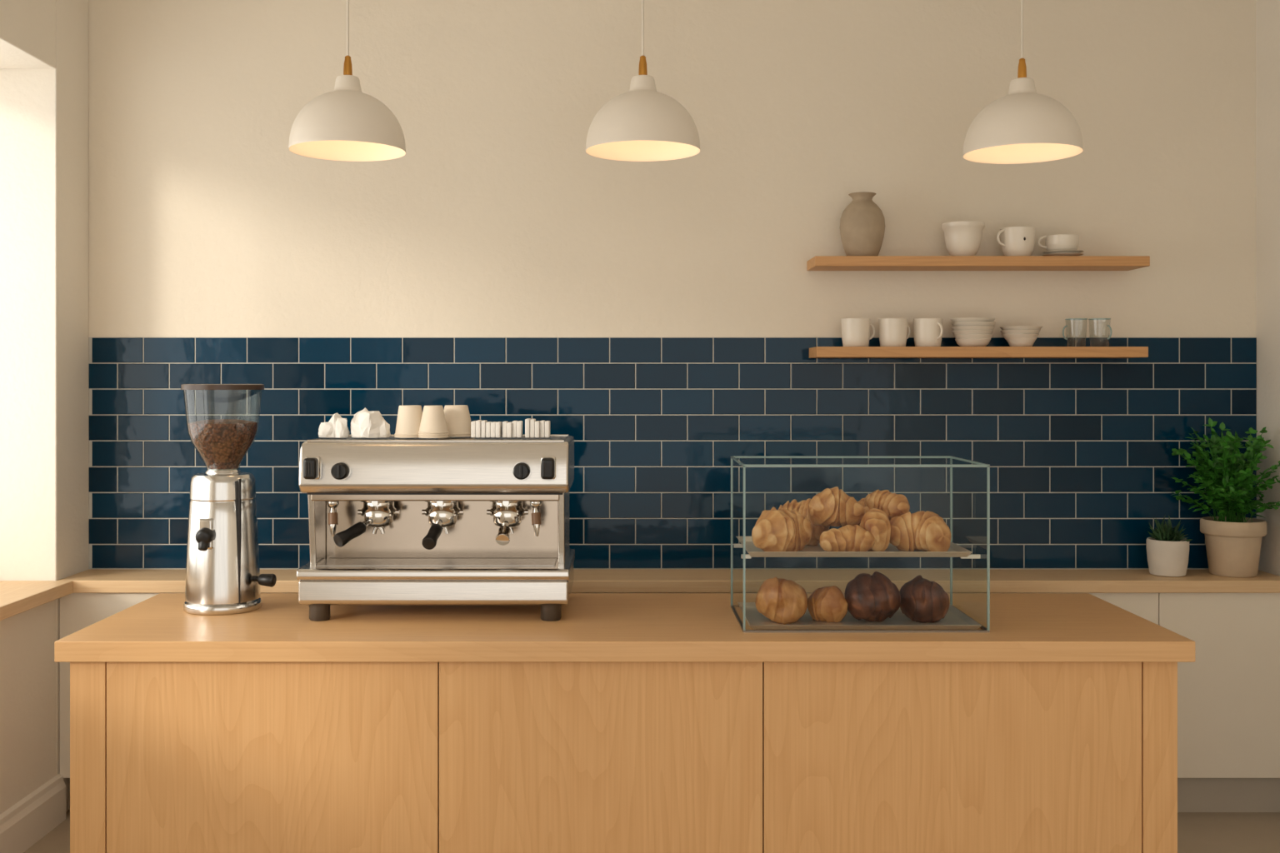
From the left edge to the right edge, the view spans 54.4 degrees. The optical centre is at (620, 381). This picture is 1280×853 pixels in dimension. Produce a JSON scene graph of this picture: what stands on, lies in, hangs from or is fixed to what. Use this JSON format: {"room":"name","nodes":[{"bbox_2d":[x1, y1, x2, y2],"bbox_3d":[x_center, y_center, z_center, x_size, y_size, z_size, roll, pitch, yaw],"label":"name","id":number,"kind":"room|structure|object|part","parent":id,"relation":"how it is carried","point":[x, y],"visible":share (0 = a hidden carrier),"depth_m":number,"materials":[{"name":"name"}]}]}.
{"room":"cafe","nodes":[
{"label":"cafe","id":0,"kind":"room"},
{"bbox_2d":[0,0,88,814],"bbox_3d":[-2.281,-0.100,1.405,0.450,3.400,6.811,0,0,0],"label":"wall","id":1,"kind":"structure","parent":0,"point":[44,43],"depth_m":4.53,"materials":[{"name":"paint"}]},
{"bbox_2d":[0,774,65,852],"bbox_3d":[-2.042,1.518,1.275,0.028,0.165,6.550,0,0,0],"label":"baseboard","id":2,"kind":"structure","parent":1,"relation":"attached to","point":[25,823],"depth_m":4.30,"materials":[{"name":"paint"}]},
{"bbox_2d":[0,580,72,620],"bbox_3d":[-2.249,0.748,3.064,0.513,0.045,2.929,0,0,0],"label":"window sill ledge","id":3,"kind":"object","parent":1,"relation":"attached to","point":[16,597],"visible":1,"depth_m":4.30,"materials":[{"name":"brown wood"}]},
{"bbox_2d":[23,810,1279,852],"bbox_3d":[0.075,1.650,1.506,5.162,0.100,7.011,0,0,0],"label":"floor","id":4,"kind":"structure","parent":0,"point":[1197,832],"depth_m":4.39,"materials":[{"name":"wood"}]},
{"bbox_2d":[54,593,1195,852],"bbox_3d":[0.011,1.163,3.865,3.183,0.875,0.792,0,0,0],"label":"kitchen island","id":5,"kind":"object","parent":4,"relation":"on","point":[622,722],"depth_m":3.50,"materials":[{"name":"brown wood"}]},
{"bbox_3d":[-1.500,1.192,3.510,0.099,0.816,0.020,0,0,0],"label":"panel","id":6,"kind":"part","parent":5,"relation":"part of","materials":[{"name":"brown wood"}]},
{"bbox_2d":[180,384,276,615],"bbox_3d":[-1.260,0.366,3.958,0.253,0.717,0.282,0,0,-36],"label":"coffee grinder","id":7,"kind":"object","parent":5,"relation":"on","point":[223,577],"visible":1,"depth_m":3.88,"materials":[{"name":"metal"}]},
{"bbox_3d":[-1.285,0.476,3.848,0.056,0.056,0.058,0,0,0],"label":"dosing knob","id":8,"kind":"part","parent":7,"relation":"part of","materials":[{"name":"black plastic"}]},
{"bbox_3d":[-1.286,0.472,3.861,0.046,0.095,0.028,0,0,0],"label":"chute plate","id":9,"kind":"part","parent":7,"relation":"part of","materials":[{"name":"metal"}]},
{"bbox_3d":[-1.269,0.151,3.970,0.242,0.259,0.242,0,0,0],"label":"hopper glass","id":10,"kind":"part","parent":7,"relation":"part of","materials":[{"name":"clear glass"}]},
{"bbox_3d":[-1.147,0.625,3.940,0.049,0.018,0.018,0,0,24],"label":"lever","id":11,"kind":"part","parent":7,"relation":"part of","materials":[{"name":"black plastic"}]},
{"bbox_3d":[-0.981,1.192,3.510,0.932,0.816,0.020,0,0,0],"label":"panel","id":12,"kind":"part","parent":5,"relation":"part of","materials":[{"name":"brown wood"}]},
{"bbox_2d":[296,435,574,621],"bbox_3d":[-0.565,0.452,3.949,0.820,0.547,0.503,0,0,0],"label":"espresso machine","id":13,"kind":"object","parent":5,"relation":"on","point":[450,521],"visible":1,"depth_m":3.77,"materials":[{"name":"metal"}]},
{"bbox_3d":[-0.927,0.260,3.721,0.040,0.064,0.042,0,0,0],"label":"steam knob","id":14,"kind":"part","parent":13,"relation":"part of","materials":[{"name":"black plastic"}]},
{"bbox_3d":[-0.927,0.260,3.752,0.046,0.070,0.027,0,0,0],"label":"steam knob plate","id":15,"kind":"part","parent":13,"relation":"part of","materials":[{"name":"silver metal"}]},
{"bbox_2d":[318,412,349,437],"bbox_3d":[-0.916,0.139,3.974,0.099,0.078,0.088,0,0,0],"label":"napkins","id":16,"kind":"object","parent":13,"relation":"on","point":[337,427],"visible":1,"depth_m":3.94,"materials":[{"name":"white paper"}]},
{"bbox_3d":[-0.842,0.269,3.731,0.052,0.052,0.029,0,0,0],"label":"round knob","id":17,"kind":"part","parent":13,"relation":"part of","materials":[{"name":"black plastic"}]},
{"bbox_3d":[-0.823,0.466,3.792,0.044,0.069,0.108,0,0,41],"label":"holder handle","id":18,"kind":"part","parent":13,"relation":"part of","materials":[{"name":"black plastic"}]},
{"bbox_2d":[350,407,390,438],"bbox_3d":[-0.798,0.130,3.961,0.127,0.094,0.095,0,0,0],"label":"napkins","id":19,"kind":"object","parent":13,"relation":"on","point":[365,423],"visible":1,"depth_m":3.94,"materials":[{"name":"white paper"}]},
{"bbox_3d":[-0.763,0.460,3.880,0.025,0.032,0.013,0,0,0],"label":"spout","id":20,"kind":"part","parent":13,"relation":"part of","materials":[{"name":"silver metal"}]},
{"bbox_2d":[364,515,393,527],"bbox_3d":[-0.755,0.434,3.880,0.088,0.040,0.088,0,0,0],"label":"basket","id":21,"kind":"object","parent":13,"relation":"on","point":[369,521],"depth_m":3.84,"materials":[{"name":"silver metal"}]},
{"bbox_3d":[-0.747,0.460,3.880,0.025,0.032,0.013,0,0,0],"label":"spout","id":22,"kind":"part","parent":13,"relation":"part of","materials":[{"name":"silver metal"}]},
{"bbox_2d":[394,405,422,438],"bbox_3d":[-0.672,0.127,3.970,0.100,0.101,0.100,0,0,0],"label":"paper cups","id":23,"kind":"object","parent":13,"relation":"on","point":[408,421],"visible":0.87,"depth_m":3.93,"materials":[{"name":"white paper"}]},
{"bbox_3d":[-0.572,0.470,3.775,0.044,0.071,0.103,0,0,6],"label":"holder handle","id":24,"kind":"part","parent":13,"relation":"part of","materials":[{"name":"black plastic"}]},
{"bbox_2d":[418,405,449,438],"bbox_3d":[-0.595,0.127,3.950,0.098,0.101,0.098,0,0,0],"label":"paper cups","id":25,"kind":"object","parent":13,"relation":"on","point":[433,424],"visible":1,"depth_m":3.92,"materials":[{"name":"white paper"}]},
{"bbox_2d":[296,549,574,580],"bbox_3d":[-0.565,0.582,3.968,0.820,0.036,0.465,0,0,0],"label":"drip tray","id":26,"kind":"object","parent":13,"relation":"on","point":[329,566],"depth_m":3.79,"materials":[{"name":"metal"}]},
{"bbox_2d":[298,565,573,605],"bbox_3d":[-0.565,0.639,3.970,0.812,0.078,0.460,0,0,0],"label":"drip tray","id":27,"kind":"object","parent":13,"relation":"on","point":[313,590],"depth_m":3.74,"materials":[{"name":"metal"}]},
{"bbox_3d":[-0.565,0.182,3.990,0.784,0.008,0.397,0,0,0],"label":"cup rail","id":28,"kind":"part","parent":13,"relation":"part of","materials":[{"name":"silver metal"}]},
{"bbox_2d":[428,515,456,527],"bbox_3d":[-0.555,0.434,3.880,0.088,0.040,0.088,0,0,0],"label":"basket","id":29,"kind":"object","parent":13,"relation":"on","point":[443,521],"depth_m":3.84,"materials":[{"name":"silver metal"}]},
{"bbox_3d":[-0.547,0.460,3.880,0.025,0.032,0.013,0,0,0],"label":"spout","id":30,"kind":"part","parent":13,"relation":"part of","materials":[{"name":"silver metal"}]},
{"bbox_2d":[443,405,471,436],"bbox_3d":[-0.535,0.128,4.045,0.118,0.100,0.118,0,0,0],"label":"paper cups","id":31,"kind":"object","parent":13,"relation":"on","point":[457,417],"visible":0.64,"depth_m":4.00,"materials":[{"name":"white paper"}]},
{"bbox_2d":[470,420,501,437],"bbox_3d":[-0.428,0.150,3.967,0.092,0.054,0.065,0,0,0],"label":"packets","id":32,"kind":"object","parent":13,"relation":"on","point":[480,428],"visible":1,"depth_m":3.94},
{"bbox_3d":[-0.359,0.470,3.798,0.044,0.058,0.064,0,0,0],"label":"holder handle","id":33,"kind":"part","parent":13,"relation":"part of","materials":[{"name":"brown wood"}]},
{"bbox_2d":[493,515,521,527],"bbox_3d":[-0.353,0.434,3.880,0.088,0.040,0.088,0,0,0],"label":"basket","id":34,"kind":"object","parent":13,"relation":"on","point":[509,521],"depth_m":3.84,"materials":[{"name":"silver metal"}]},
{"bbox_2d":[502,420,522,437],"bbox_3d":[-0.345,0.152,3.968,0.061,0.052,0.063,0,0,0],"label":"packets","id":35,"kind":"object","parent":13,"relation":"on","point":[514,429],"visible":1,"depth_m":3.94},
{"bbox_3d":[-0.298,0.269,3.731,0.052,0.052,0.029,0,0,0],"label":"round knob","id":36,"kind":"part","parent":13,"relation":"part of","materials":[{"name":"black plastic"}]},
{"bbox_2d":[525,418,549,437],"bbox_3d":[-0.265,0.148,3.967,0.076,0.059,0.065,0,0,0],"label":"packets","id":37,"kind":"object","parent":13,"relation":"on","point":[533,428],"visible":1,"depth_m":3.94},
{"bbox_3d":[-0.218,0.260,3.721,0.040,0.064,0.042,0,0,0],"label":"steam knob","id":38,"kind":"part","parent":13,"relation":"part of","materials":[{"name":"black plastic"}]},
{"bbox_3d":[-0.218,0.260,3.752,0.046,0.070,0.027,0,0,0],"label":"steam knob plate","id":39,"kind":"part","parent":13,"relation":"part of","materials":[{"name":"silver metal"}]},
{"bbox_3d":[-0.056,1.192,3.510,0.910,0.816,0.020,0,0,0],"label":"panel","id":40,"kind":"part","parent":5,"relation":"part of","materials":[{"name":"brown wood"}]},
{"bbox_2d":[54,593,1195,662],"bbox_3d":[0.011,0.754,3.865,3.183,0.058,0.792,0,0,0],"label":"countertop","id":41,"kind":"structure","parent":5,"relation":"on","point":[592,627],"depth_m":3.54,"materials":[{"name":"brown wood"}]},
{"bbox_2d":[730,455,989,632],"bbox_3d":[0.709,0.482,3.798,0.712,0.485,0.410,0,0,0],"label":"display case","id":42,"kind":"object","parent":5,"relation":"on","point":[955,621],"visible":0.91,"depth_m":3.63,"materials":[{"name":"clear glass"}]},
{"bbox_2d":[755,576,807,624],"bbox_3d":[0.484,0.653,3.745,0.155,0.135,0.142,0,0,0],"label":"bread roll","id":43,"kind":"object","parent":42,"relation":"on","point":[780,600],"visible":1,"depth_m":3.69,"materials":[{"name":"brown food"}]},
{"bbox_2d":[751,507,812,551],"bbox_3d":[0.483,0.444,3.741,0.146,0.131,0.173,0,0,37],"label":"croissant","id":44,"kind":"object","parent":42,"relation":"on","point":[781,530],"visible":0.94,"depth_m":3.69,"materials":[{"name":"brown food"}]},
{"bbox_2d":[778,498,829,545],"bbox_3d":[0.563,0.437,3.892,0.171,0.145,0.114,0,0,26],"label":"croissant","id":45,"kind":"object","parent":42,"relation":"on","point":[802,507],"visible":0.27,"depth_m":3.86,"materials":[{"name":"brown food"}]},
{"bbox_2d":[807,585,847,622],"bbox_3d":[0.622,0.666,3.754,0.114,0.107,0.115,0,0,0],"label":"bread roll","id":46,"kind":"object","parent":42,"relation":"on","point":[828,604],"visible":0.98,"depth_m":3.71,"materials":[{"name":"brown food"}]},
{"bbox_2d":[807,486,864,526],"bbox_3d":[0.657,0.382,3.813,0.157,0.119,0.136,0,0,-23],"label":"croissant","id":47,"kind":"object","parent":42,"relation":"in","point":[832,507],"visible":0.94,"depth_m":3.77,"materials":[{"name":"brown food"}]},
{"bbox_2d":[819,525,874,551],"bbox_3d":[0.671,0.468,3.701,0.166,0.084,0.100,0,0,0],"label":"croissant","id":48,"kind":"object","parent":42,"relation":"on","point":[847,537],"visible":0.84,"depth_m":3.66,"materials":[{"name":"brown food"}]},
{"bbox_2d":[735,536,971,557],"bbox_3d":[0.695,0.503,3.799,0.654,0.017,0.366,0,0,0],"label":"tray","id":49,"kind":"object","parent":42,"relation":"on","point":[955,551],"depth_m":3.62,"materials":[{"name":"glass"}]},
{"bbox_2d":[737,602,981,629],"bbox_3d":[0.710,0.715,3.797,0.674,0.015,0.379,0,0,0],"label":"tray","id":50,"kind":"object","parent":42,"relation":"on","point":[954,619],"depth_m":3.70,"materials":[{"name":"metal"}]},
{"bbox_3d":[0.709,0.722,3.798,0.712,0.006,0.410,0,0,0],"label":"frame","id":51,"kind":"part","parent":42,"relation":"part of","materials":[{"name":"metal"}]},
{"bbox_2d":[857,498,869,525],"bbox_3d":[0.770,0.438,3.884,0.140,0.145,0.158,0,0,0],"label":"croissant","id":52,"kind":"object","parent":42,"relation":"on","point":[861,502],"visible":0.04,"depth_m":3.86,"materials":[{"name":"brown food"}]},
{"bbox_2d":[864,490,909,519],"bbox_3d":[0.823,0.379,3.837,0.135,0.090,0.112,0,0,0],"label":"croissant","id":53,"kind":"object","parent":52,"relation":"on","point":[893,505],"visible":0.74,"depth_m":3.80,"materials":[{"name":"brown food"}]},
{"bbox_2d":[844,571,900,622],"bbox_3d":[0.760,0.647,3.745,0.170,0.146,0.154,0,0,0],"label":"bun","id":54,"kind":"object","parent":42,"relation":"on","point":[874,597],"visible":0.99,"depth_m":3.70,"materials":[{"name":"brown food"}]},
{"bbox_2d":[860,508,890,551],"bbox_3d":[0.763,0.446,3.738,0.091,0.128,0.108,0,0,-16],"label":"croissant","id":55,"kind":"object","parent":42,"relation":"on","point":[875,521],"visible":0.88,"depth_m":3.70,"materials":[{"name":"brown food"}]},
{"bbox_2d":[889,510,950,551],"bbox_3d":[0.894,0.450,3.754,0.190,0.121,0.148,0,0,0],"label":"croissant","id":56,"kind":"object","parent":42,"relation":"on","point":[922,531],"visible":0.87,"depth_m":3.70,"materials":[{"name":"brown food"}]},
{"bbox_2d":[899,575,949,623],"bbox_3d":[0.915,0.655,3.753,0.148,0.131,0.137,0,0,0],"label":"bun","id":57,"kind":"object","parent":42,"relation":"on","point":[923,601],"visible":0.97,"depth_m":3.71,"materials":[{"name":"brown food"}]},
{"bbox_3d":[0.934,1.192,3.510,1.063,0.816,0.020,0,0,0],"label":"panel","id":58,"kind":"part","parent":5,"relation":"part of","materials":[{"name":"brown wood"}]},
{"bbox_3d":[1.518,1.192,3.510,0.097,0.816,0.020,0,0,0],"label":"panel","id":59,"kind":"part","parent":5,"relation":"part of","materials":[{"name":"brown wood"}]},
{"bbox_2d":[58,570,1279,812],"bbox_3d":[0.200,1.163,4.669,4.510,0.875,0.280,0,0,0],"label":"counter","id":60,"kind":"object","parent":4,"relation":"on","point":[1228,699],"depth_m":4.55,"materials":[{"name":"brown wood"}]},
{"bbox_3d":[-1.702,1.111,4.559,0.701,0.678,0.018,0,0,0],"label":"door panel","id":61,"kind":"part","parent":60,"relation":"part of","materials":[{"name":"paint"}]},
{"bbox_2d":[58,570,1279,593],"bbox_3d":[0.200,0.748,4.665,4.510,0.045,0.273,0,0,0],"label":"countertop","id":62,"kind":"structure","parent":60,"relation":"on","point":[88,581],"depth_m":4.53,"materials":[{"name":"brown wood"}]},
{"bbox_3d":[1.684,1.111,4.559,0.565,0.678,0.018,0,0,0],"label":"door panel","id":63,"kind":"part","parent":60,"relation":"part of","materials":[{"name":"paint"}]},
{"bbox_2d":[1146,515,1191,577],"bbox_3d":[2.060,0.610,4.679,0.156,0.230,0.222,0,0,21],"label":"potted succulent","id":64,"kind":"object","parent":60,"relation":"on","point":[1167,551],"visible":1,"depth_m":4.62,"materials":[{"name":"white ceramic"}]},
{"bbox_2d":[1146,536,1189,577],"bbox_3d":[2.050,0.657,4.665,0.148,0.134,0.148,0,0,0],"label":"pot","id":65,"kind":"object","parent":64,"relation":"on","point":[1167,557],"depth_m":4.61,"materials":[{"name":"white ceramic"}]},
{"bbox_3d":[2.211,1.111,4.559,0.483,0.678,0.018,0,0,0],"label":"door panel","id":66,"kind":"part","parent":60,"relation":"part of","materials":[{"name":"paint"}]},
{"bbox_2d":[1171,417,1279,577],"bbox_3d":[2.252,0.430,4.644,0.390,0.589,0.311,0,0,0],"label":"potted plant","id":67,"kind":"object","parent":60,"relation":"on","point":[1233,543],"visible":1,"depth_m":4.62,"materials":[{"name":"green plant"}]},
{"bbox_2d":[1200,516,1266,577],"bbox_3d":[2.300,0.622,4.675,0.226,0.206,0.226,0,0,0],"label":"pot","id":68,"kind":"object","parent":67,"relation":"on","point":[1233,544],"depth_m":4.60,"materials":[{"name":"beige ceramic"}]},
{"bbox_2d":[88,0,1255,569],"bbox_3d":[0.075,-0.100,4.911,5.162,3.400,0.200,0,0,0],"label":"wall","id":69,"kind":"structure","parent":0,"point":[496,218],"depth_m":4.81,"materials":[{"name":"white paint"}]},
{"bbox_2d":[88,337,1256,569],"bbox_3d":[0.200,0.277,4.807,4.510,0.895,0.008,0,0,0],"label":"tile backsplash","id":70,"kind":"structure","parent":69,"relation":"attached to","point":[1077,452],"depth_m":4.80,"materials":[{"name":"tile"}]},
{"bbox_2d":[806,255,1149,270],"bbox_3d":[1.340,-0.447,4.711,1.241,0.037,0.200,0,0,0],"label":"floating shelf","id":71,"kind":"object","parent":69,"relation":"attached to","point":[817,262],"visible":1,"depth_m":4.61,"materials":[{"name":"brown wood"}]},
{"bbox_2d":[839,191,884,255],"bbox_3d":[0.913,-0.588,4.705,0.170,0.244,0.170,0,0,0],"label":"vase","id":72,"kind":"object","parent":71,"relation":"on","point":[862,227],"visible":0.91,"depth_m":4.64,"materials":[{"name":"beige ceramic"}]},
{"bbox_2d":[941,220,984,255],"bbox_3d":[1.294,-0.532,4.705,0.158,0.131,0.158,0,0,0],"label":"ceramic bowl","id":73,"kind":"object","parent":71,"relation":"on","point":[962,237],"visible":0.83,"depth_m":4.65,"materials":[{"name":"white ceramic"}]},
{"bbox_2d":[996,226,1035,255],"bbox_3d":[1.499,-0.523,4.702,0.128,0.113,0.136,0,0,28],"label":"coffee mug","id":74,"kind":"object","parent":71,"relation":"on","point":[1015,241],"visible":0.83,"depth_m":4.66,"materials":[{"name":"white ceramic"}]},
{"bbox_3d":[1.430,-0.541,4.679,0.037,0.065,0.009,0,0,-20],"label":"handle","id":75,"kind":"part","parent":74,"relation":"part of","materials":[{"name":"white ceramic"}]},
{"bbox_2d":[1037,234,1084,255],"bbox_3d":[1.672,-0.509,4.705,0.148,0.086,0.148,0,0,-41],"label":"cup","id":76,"kind":"object","parent":71,"relation":"on","point":[1060,244],"visible":0.84,"depth_m":4.66,"materials":[{"name":"white ceramic"}]},
{"bbox_3d":[1.595,-0.528,4.711,0.035,0.049,0.009,0,0,5],"label":"handle","id":77,"kind":"part","parent":76,"relation":"part of","materials":[{"name":"white ceramic"}]},
{"bbox_2d":[809,346,1148,358],"bbox_3d":[1.340,-0.110,4.707,1.229,0.039,0.192,0,0,0],"label":"floating shelf","id":78,"kind":"object","parent":69,"relation":"attached to","point":[817,352],"visible":1,"depth_m":4.61,"materials":[{"name":"brown wood"}]},
{"bbox_2d":[840,318,874,346],"bbox_3d":[0.890,-0.184,4.704,0.112,0.107,0.108,0,0,33],"label":"coffee mug","id":79,"kind":"object","parent":78,"relation":"on","point":[855,332],"visible":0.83,"depth_m":4.66,"materials":[{"name":"white ceramic"}]},
{"bbox_3d":[0.950,-0.190,4.716,0.029,0.065,0.009,0,0,-10],"label":"handle","id":80,"kind":"part","parent":79,"relation":"part of","materials":[{"name":"white ceramic"}]},
{"bbox_2d":[878,318,910,346],"bbox_3d":[1.030,-0.184,4.707,0.108,0.107,0.112,0,0,27],"label":"coffee mug","id":81,"kind":"object","parent":78,"relation":"on","point":[892,332],"visible":0.86,"depth_m":4.66,"materials":[{"name":"white ceramic"}]},
{"bbox_3d":[1.088,-0.190,4.726,0.029,0.065,0.009,0,0,-20],"label":"handle","id":82,"kind":"part","parent":81,"relation":"part of","materials":[{"name":"white ceramic"}]},
{"bbox_2d":[913,318,943,346],"bbox_3d":[1.161,-0.184,4.703,0.108,0.107,0.112,0,0,13],"label":"coffee mug","id":83,"kind":"object","parent":78,"relation":"on","point":[927,332],"visible":0.89,"depth_m":4.66,"materials":[{"name":"white ceramic"}]},
{"bbox_3d":[1.192,-0.190,4.651,0.009,0.065,0.029,0,0,-30],"label":"handle","id":84,"kind":"part","parent":83,"relation":"part of","materials":[{"name":"white ceramic"}]},
{"bbox_2d":[950,317,995,346],"bbox_3d":[1.331,-0.184,4.705,0.168,0.109,0.166,0,0,0],"label":"bowls","id":85,"kind":"object","parent":78,"relation":"on","point":[967,332],"visible":0.98,"depth_m":4.65,"materials":[{"name":"white ceramic"}]},
{"bbox_2d":[950,317,994,322],"bbox_3d":[1.330,-0.223,4.705,0.166,0.031,0.166,0,0,0],"label":"bowl","id":86,"kind":"object","parent":85,"relation":"on","point":[960,319],"depth_m":4.64,"materials":[{"name":"white ceramic"}]},
{"bbox_2d":[951,330,993,334],"bbox_3d":[1.329,-0.177,4.705,0.152,0.031,0.152,0,0,0],"label":"bowl","id":87,"kind":"object","parent":85,"relation":"on","point":[955,332],"depth_m":4.64,"materials":[{"name":"white ceramic"}]},
{"bbox_2d":[950,325,994,330],"bbox_3d":[1.330,-0.192,4.705,0.160,0.031,0.160,0,0,0],"label":"bowl","id":88,"kind":"object","parent":85,"relation":"on","point":[955,327],"depth_m":4.64,"materials":[{"name":"white ceramic"}]},
{"bbox_2d":[953,334,993,339],"bbox_3d":[1.333,-0.161,4.705,0.144,0.031,0.144,0,0,0],"label":"bowl","id":89,"kind":"object","parent":85,"relation":"on","point":[957,336],"depth_m":4.65,"materials":[{"name":"white ceramic"}]},
{"bbox_2d":[951,321,995,326],"bbox_3d":[1.333,-0.208,4.705,0.164,0.031,0.164,0,0,0],"label":"bowl","id":90,"kind":"object","parent":85,"relation":"on","point":[954,323],"depth_m":4.64,"materials":[{"name":"white ceramic"}]},
{"bbox_2d":[1000,325,1042,346],"bbox_3d":[1.513,-0.169,4.705,0.156,0.077,0.156,0,0,0],"label":"bowls","id":91,"kind":"object","parent":78,"relation":"on","point":[1016,336],"visible":0.97,"depth_m":4.66,"materials":[{"name":"white ceramic"}]},
{"bbox_2d":[1000,330,1040,334],"bbox_3d":[1.510,-0.176,4.705,0.148,0.035,0.148,0,0,0],"label":"bowl","id":92,"kind":"object","parent":91,"relation":"on","point":[1004,332],"depth_m":4.65,"materials":[{"name":"white ceramic"}]},
{"bbox_2d":[1062,318,1087,345],"bbox_3d":[1.722,-0.184,4.705,0.080,0.106,0.080,0,0,41],"label":"glass mug","id":93,"kind":"object","parent":78,"relation":"on","point":[1064,337],"visible":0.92,"depth_m":4.70,"materials":[{"name":"clear glass"}]},
{"bbox_3d":[1.677,-0.185,4.701,0.019,0.056,0.006,0,0,-5],"label":"handle","id":94,"kind":"part","parent":93,"relation":"part of","materials":[{"name":"clear glass"}]},
{"bbox_2d":[1088,318,1111,346],"bbox_3d":[1.806,-0.184,4.695,0.080,0.106,0.080,0,0,15],"label":"glass mug","id":95,"kind":"object","parent":78,"relation":"on","point":[1110,334],"visible":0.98,"depth_m":4.66,"materials":[{"name":"clear glass"}]},
{"bbox_3d":[1.829,-0.185,4.656,0.006,0.056,0.019,0,0,-30],"label":"handle","id":96,"kind":"part","parent":95,"relation":"part of","materials":[{"name":"clear glass"}]},
{"bbox_2d":[1255,0,1279,576],"bbox_3d":[2.556,-0.100,1.405,0.200,3.400,6.811,0,0,0],"label":"wall","id":97,"kind":"structure","parent":0,"point":[1267,12],"depth_m":4.72,"materials":[{"name":"paint"}]},
{"bbox_3d":[0.075,-1.850,1.506,5.162,0.100,7.011,0,0,0],"label":"ceiling","id":98,"kind":"structure","parent":0,"visible":0},
{"bbox_2d":[288,0,405,161],"bbox_3d":[-0.845,-1.256,3.850,0.355,1.088,0.355,0,0,0],"label":"pendant lamp","id":99,"kind":"object","parent":98,"relation":"hanging from","point":[346,123],"visible":1,"depth_m":3.75,"materials":[{"name":"metal"}]},
{"bbox_3d":[-0.845,-0.828,3.850,0.355,0.231,0.355,0,0,0],"label":"lamp shade","id":100,"kind":"part","parent":99,"relation":"part of","materials":[{"name":"metal"}]},
{"bbox_3d":[-0.845,-1.391,3.850,0.007,0.778,0.008,0,0,0],"label":"cord","id":101,"kind":"part","parent":99,"relation":"part of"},
{"bbox_3d":[-0.845,-0.976,3.850,0.027,0.065,0.027,0,0,0],"label":"brass stem","id":102,"kind":"part","parent":99,"relation":"part of","materials":[{"name":"gold metal"}]},
{"bbox_2d":[585,0,700,161],"bbox_3d":[0.068,-1.256,3.850,0.355,1.088,0.355,0,0,0],"label":"pendant lamp","id":103,"kind":"object","parent":98,"relation":"hanging from","point":[642,123],"visible":1,"depth_m":3.75,"materials":[{"name":"metal"}]},
{"bbox_3d":[0.068,-1.391,3.850,0.007,0.778,0.008,0,0,0],"label":"cord","id":104,"kind":"part","parent":103,"relation":"part of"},
{"bbox_3d":[0.068,-0.976,3.850,0.027,0.065,0.027,0,0,0],"label":"brass stem","id":105,"kind":"part","parent":103,"relation":"part of","materials":[{"name":"gold metal"}]},
{"bbox_3d":[0.068,-0.828,3.850,0.355,0.231,0.355,0,0,0],"label":"lamp shade","id":106,"kind":"part","parent":103,"relation":"part of","materials":[{"name":"metal"}]},
{"bbox_2d":[962,0,1083,164],"bbox_3d":[1.242,-1.252,3.850,0.355,1.096,0.355,0,0,0],"label":"pendant lamp","id":107,"kind":"object","parent":98,"relation":"hanging from","point":[1024,125],"visible":1,"depth_m":3.75,"materials":[{"name":"metal"}]},
{"bbox_3d":[1.242,-1.387,3.850,0.007,0.786,0.008,0,0,0],"label":"cord","id":108,"kind":"part","parent":107,"relation":"part of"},
{"bbox_3d":[1.242,-0.968,3.850,0.027,0.065,0.027,0,0,0],"label":"brass stem","id":109,"kind":"part","parent":107,"relation":"part of","materials":[{"name":"gold metal"}]},
{"bbox_3d":[1.242,-0.820,3.850,0.355,0.231,0.355,0,0,0],"label":"lamp shade","id":110,"kind":"part","parent":107,"relation":"part of","materials":[{"name":"metal"}]}
]}

